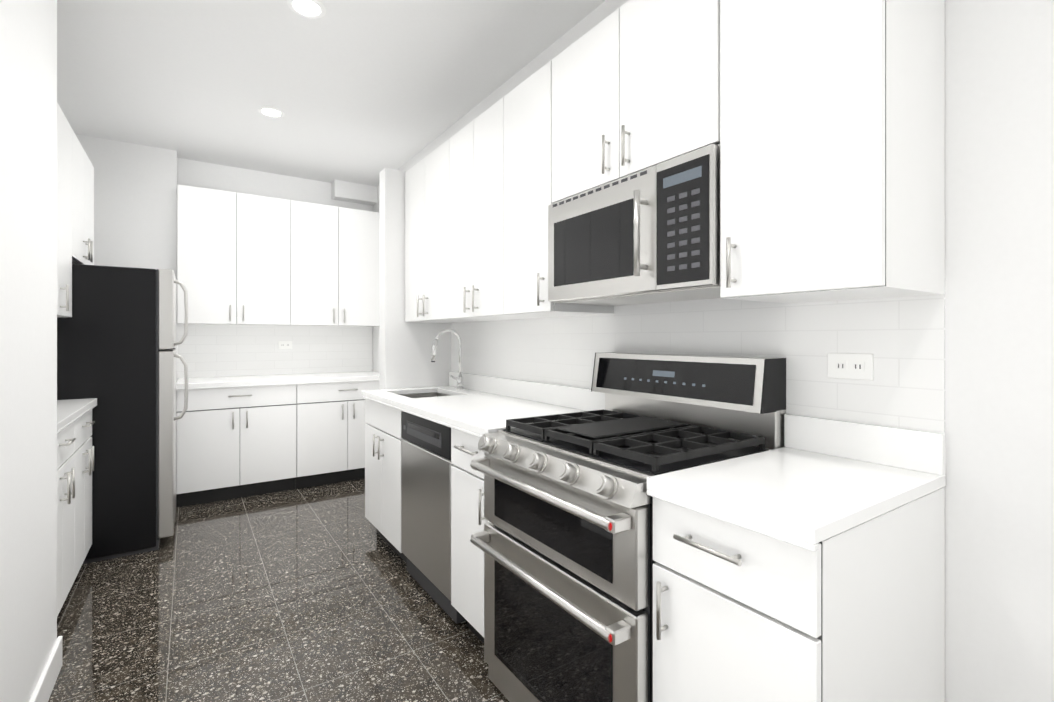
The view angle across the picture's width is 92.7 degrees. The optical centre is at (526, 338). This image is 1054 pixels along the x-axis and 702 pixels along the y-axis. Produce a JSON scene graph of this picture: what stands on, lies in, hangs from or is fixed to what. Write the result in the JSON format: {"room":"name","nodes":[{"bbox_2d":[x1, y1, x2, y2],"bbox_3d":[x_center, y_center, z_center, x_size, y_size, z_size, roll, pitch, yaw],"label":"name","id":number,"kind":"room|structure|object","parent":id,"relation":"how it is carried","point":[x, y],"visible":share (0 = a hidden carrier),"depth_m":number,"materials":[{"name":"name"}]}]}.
{"room":"kitchen","nodes":[
{"label":"kitchen","id":0,"kind":"room"},
{"bbox_2d":[0,0,56,701],"bbox_3d":[-0.903,-0.178,0.073,0.580,2.860,4.030,0,0,-34],"label":"wall","id":1,"kind":"structure","parent":0,"point":[28,333],"depth_m":1.56,"materials":[{"name":"paint"}]},
{"bbox_2d":[29,636,62,701],"bbox_3d":[-0.716,1.194,0.327,0.014,0.115,3.844,0,0,-34],"label":"baseboard","id":2,"kind":"structure","parent":1,"relation":"attached to","point":[43,689],"depth_m":1.76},
{"bbox_2d":[75,133,176,382],"bbox_3d":[-3.186,-0.178,3.903,0.772,2.860,0.185,0,0,-34],"label":"wall","id":3,"kind":"structure","parent":0,"point":[135,205],"depth_m":3.89,"materials":[{"name":"paint"}]},
{"bbox_2d":[177,158,372,378],"bbox_3d":[-2.658,-0.178,4.452,2.540,2.860,0.140,0,0,-34],"label":"wall","id":4,"kind":"structure","parent":0,"point":[194,173],"depth_m":4.52,"materials":[{"name":"paint"}]},
{"bbox_2d":[177,324,371,377],"bbox_3d":[-2.242,0.092,4.642,1.622,0.480,0.008,0,0,-34],"label":"wall tile","id":5,"kind":"structure","parent":4,"relation":"attached to","point":[223,350],"depth_m":4.58,"materials":[{"name":"white tile"}]},
{"bbox_2d":[278,341,291,348],"bbox_3d":[-2.230,0.062,4.640,0.116,0.072,0.007,0,0,-34],"label":"electrical outlet","id":6,"kind":"object","parent":5,"relation":"attached to","point":[284,344],"visible":1,"depth_m":4.64,"materials":[{"name":"plastic"}]},
{"bbox_2d":[177,184,378,326],"bbox_3d":[-2.142,-0.663,4.500,1.621,1.090,0.350,0,0,-34],"label":"wall cabinet","id":7,"kind":"object","parent":4,"relation":"attached to","point":[245,259],"visible":0.92,"depth_m":4.31,"materials":[{"name":"white laminate"}]},
{"bbox_2d":[48,478,508,701],"bbox_3d":[-0.818,1.282,1.833,4.000,0.060,6.860,0,0,-34],"label":"floor","id":8,"kind":"structure","parent":0,"point":[319,593],"depth_m":2.24,"materials":[{"name":"stone"}]},
{"bbox_2d":[57,422,75,615],"bbox_3d":[-2.123,0.808,2.026,0.440,0.887,0.551,0,0,-34],"label":"base cabinet","id":9,"kind":"object","parent":8,"relation":"on","point":[66,438],"visible":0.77,"depth_m":2.17,"materials":[{"name":"white wood"}]},
{"bbox_2d":[57,398,96,433],"bbox_3d":[-2.272,0.353,2.237,0.426,0.042,1.074,0,0,-34],"label":"countertop","id":10,"kind":"structure","parent":9,"relation":"on","point":[70,411],"depth_m":2.38,"materials":[{"name":"white stone"}]},
{"bbox_2d":[73,409,94,578],"bbox_3d":[-2.420,0.809,2.469,0.440,0.887,0.511,0,0,-34],"label":"base cabinet","id":11,"kind":"object","parent":8,"relation":"on","point":[83,453],"visible":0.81,"depth_m":2.54,"materials":[{"name":"white wood"}]},
{"bbox_2d":[57,264,187,563],"bbox_3d":[-2.609,0.413,3.119,0.846,1.678,0.750,0,0,-34],"label":"fridge","id":12,"kind":"object","parent":8,"relation":"on","point":[117,355],"visible":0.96,"depth_m":2.88,"materials":[{"name":"black metal"}]},
{"bbox_2d":[176,384,295,506],"bbox_3d":[-2.387,0.809,4.138,0.808,0.887,0.662,0,0,-34],"label":"base cabinet","id":13,"kind":"object","parent":8,"relation":"on","point":[234,442],"visible":0.88,"depth_m":3.88,"materials":[{"name":"white wood"}]},
{"bbox_2d":[176,371,378,389],"bbox_3d":[-2.054,0.353,4.368,1.621,0.042,0.652,0,0,-34],"label":"countertop","id":14,"kind":"structure","parent":13,"relation":"on","point":[237,381],"depth_m":4.16,"materials":[{"name":"white stone"}]},
{"bbox_2d":[295,380,378,488],"bbox_3d":[-1.714,0.809,4.589,0.808,0.887,0.662,0,0,-34],"label":"base cabinet","id":15,"kind":"object","parent":8,"relation":"on","point":[330,433],"visible":0.73,"depth_m":4.27,"materials":[{"name":"white wood"}]},
{"bbox_2d":[365,392,451,562],"bbox_3d":[-0.610,0.809,3.093,0.645,0.887,0.658,0,0,-34],"label":"base cabinet","id":16,"kind":"object","parent":8,"relation":"on","point":[383,438],"visible":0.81,"depth_m":2.88,"materials":[{"name":"white wood"}]},
{"bbox_2d":[362,328,604,437],"bbox_3d":[-0.337,0.237,2.691,0.626,0.601,1.630,0,0,-34],"label":"countertop","id":17,"kind":"structure","parent":16,"relation":"on","point":[477,405],"depth_m":2.56,"materials":[{"name":"white stone"}]},
{"bbox_2d":[402,392,450,397],"bbox_3d":[-0.619,0.450,3.080,0.358,0.174,0.478,0,0,-34],"label":"sink","id":18,"kind":"object","parent":17,"relation":"in","point":[408,394],"depth_m":3.30,"materials":[{"name":"silver metal"}]},
{"bbox_2d":[431,328,464,389],"bbox_3d":[-0.521,0.134,3.220,0.233,0.396,0.133,0,0,-34],"label":"faucet","id":19,"kind":"object","parent":17,"relation":"on","point":[460,380],"depth_m":3.22,"materials":[{"name":"silver metal"}]},
{"bbox_2d":[401,411,466,623],"bbox_3d":[-0.252,0.803,2.567,0.595,0.874,0.604,0,0,-34],"label":"dishwasher","id":20,"kind":"object","parent":8,"relation":"on","point":[426,464],"visible":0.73,"depth_m":2.36,"materials":[{"name":"grey metal"}]},
{"bbox_2d":[451,428,488,642],"bbox_3d":[0.015,0.809,2.160,0.646,0.887,0.359,0,0,-34],"label":"base cabinet","id":21,"kind":"object","parent":8,"relation":"on","point":[468,519],"visible":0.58,"depth_m":2.03,"materials":[{"name":"white wood"}]},
{"bbox_2d":[470,352,785,701],"bbox_3d":[0.294,0.650,1.672,0.719,1.179,0.758,0,0,-34],"label":"range","id":22,"kind":"object","parent":8,"relation":"on","point":[563,540],"visible":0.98,"depth_m":1.51,"materials":[{"name":"grey metal"}]},
{"bbox_2d":[653,487,944,701],"bbox_3d":[0.649,0.808,1.214,0.646,0.887,0.387,0,0,-34],"label":"base cabinet","id":23,"kind":"object","parent":8,"relation":"on","point":[853,614],"visible":0.92,"depth_m":1.04,"materials":[{"name":"white wood"}]},
{"bbox_2d":[647,414,945,551],"bbox_3d":[0.653,0.303,1.214,0.626,0.142,0.390,0,0,-34],"label":"countertop","id":24,"kind":"structure","parent":23,"relation":"on","point":[812,483],"depth_m":1.18,"materials":[{"name":"white stone"}]},
{"bbox_2d":[57,0,605,185],"bbox_3d":[-0.774,-1.558,1.767,2.680,0.100,6.700,0,0,-34],"label":"ceiling","id":25,"kind":"structure","parent":0,"point":[365,92],"depth_m":2.85,"materials":[{"name":"paint"}]},
{"bbox_2d":[258,107,284,117],"bbox_3d":[-1.704,-1.504,3.352,0.164,0.005,0.164,0,0,-34],"label":"recessed light","id":26,"kind":"object","parent":25,"relation":"in","point":[271,112],"visible":1,"depth_m":3.35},
{"bbox_2d":[287,0,325,18],"bbox_3d":[-1.002,-1.504,2.288,0.164,0.005,0.164,0,0,-34],"label":"recessed light","id":27,"kind":"object","parent":25,"relation":"in","point":[314,9],"visible":1,"depth_m":2.29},
{"bbox_2d":[332,180,376,204],"bbox_3d":[-1.694,-1.427,4.936,0.400,0.160,0.130,0,0,-34],"label":"box","id":28,"kind":"object","parent":25,"relation":"attached to","point":[346,191],"visible":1,"depth_m":4.88,"materials":[{"name":"paint"}]},
{"bbox_2d":[379,168,450,389],"bbox_3d":[-0.761,0.067,3.472,0.480,2.370,0.120,0,0,-34],"label":"wall","id":29,"kind":"structure","parent":0,"point":[405,349],"depth_m":3.35,"materials":[{"name":"paint"}]},
{"bbox_2d":[373,0,1053,701],"bbox_3d":[0.237,-0.178,2.540,0.140,2.860,6.860,0,0,-34],"label":"wall","id":30,"kind":"structure","parent":0,"point":[999,340],"depth_m":1.16,"materials":[{"name":"paint"}]},
{"bbox_2d":[405,61,613,322],"bbox_3d":[-0.229,-0.608,2.762,0.380,1.000,1.629,0,0,-34],"label":"wall cabinet","id":31,"kind":"object","parent":30,"relation":"attached to","point":[478,195],"visible":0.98,"depth_m":2.42,"materials":[{"name":"white laminate"}]},
{"bbox_2d":[548,144,720,305],"bbox_3d":[0.420,-0.335,1.755,0.410,0.390,0.756,0,0,-34],"label":"microwave","id":32,"kind":"object","parent":30,"relation":"attached to","point":[649,235],"visible":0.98,"depth_m":1.57,"materials":[{"name":"silver metal"}]},
{"bbox_2d":[552,0,719,202],"bbox_3d":[0.438,-0.821,1.767,0.380,0.574,0.758,0,0,-34],"label":"wall cabinet","id":33,"kind":"object","parent":30,"relation":"attached to","point":[635,86],"visible":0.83,"depth_m":1.62,"materials":[{"name":"white laminate"}]},
{"bbox_2d":[451,293,944,432],"bbox_3d":[0.246,0.092,2.393,0.008,0.480,2.794,0,0,-34],"label":"wall tile","id":34,"kind":"structure","parent":30,"relation":"attached to","point":[901,340],"depth_m":1.55,"materials":[{"name":"white tile"}]},
{"bbox_2d":[828,353,872,380],"bbox_3d":[0.900,0.078,1.403,0.007,0.072,0.116,0,0,-34],"label":"electrical outlet","id":35,"kind":"object","parent":34,"relation":"attached to","point":[854,366],"visible":1,"depth_m":1.40,"materials":[{"name":"plastic"}]},
{"bbox_2d":[720,0,944,302],"bbox_3d":[0.759,-0.608,1.288,0.380,1.000,0.387,0,0,-34],"label":"wall cabinet","id":36,"kind":"object","parent":30,"relation":"attached to","point":[832,150],"visible":1,"depth_m":1.16,"materials":[{"name":"white laminate"}]},
{"bbox_3d":[-2.912,-0.178,2.675,0.140,2.860,2.530,0,0,-34],"label":"wall","id":37,"kind":"structure","parent":0,"visible":0},
{"bbox_2d":[57,103,71,317],"bbox_3d":[-2.303,-0.630,2.219,0.354,1.035,1.070,0,0,-34],"label":"wall cabinet","id":38,"kind":"object","parent":37,"relation":"attached to","point":[64,219],"visible":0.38,"depth_m":2.56,"materials":[{"name":"white laminate"}]},
{"bbox_2d":[72,129,93,264],"bbox_3d":[-2.813,-0.798,2.979,0.354,0.700,0.754,0,0,-34],"label":"wall cabinet","id":39,"kind":"object","parent":37,"relation":"attached to","point":[82,210],"visible":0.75,"depth_m":3.01,"materials":[{"name":"white laminate"}]}
]}

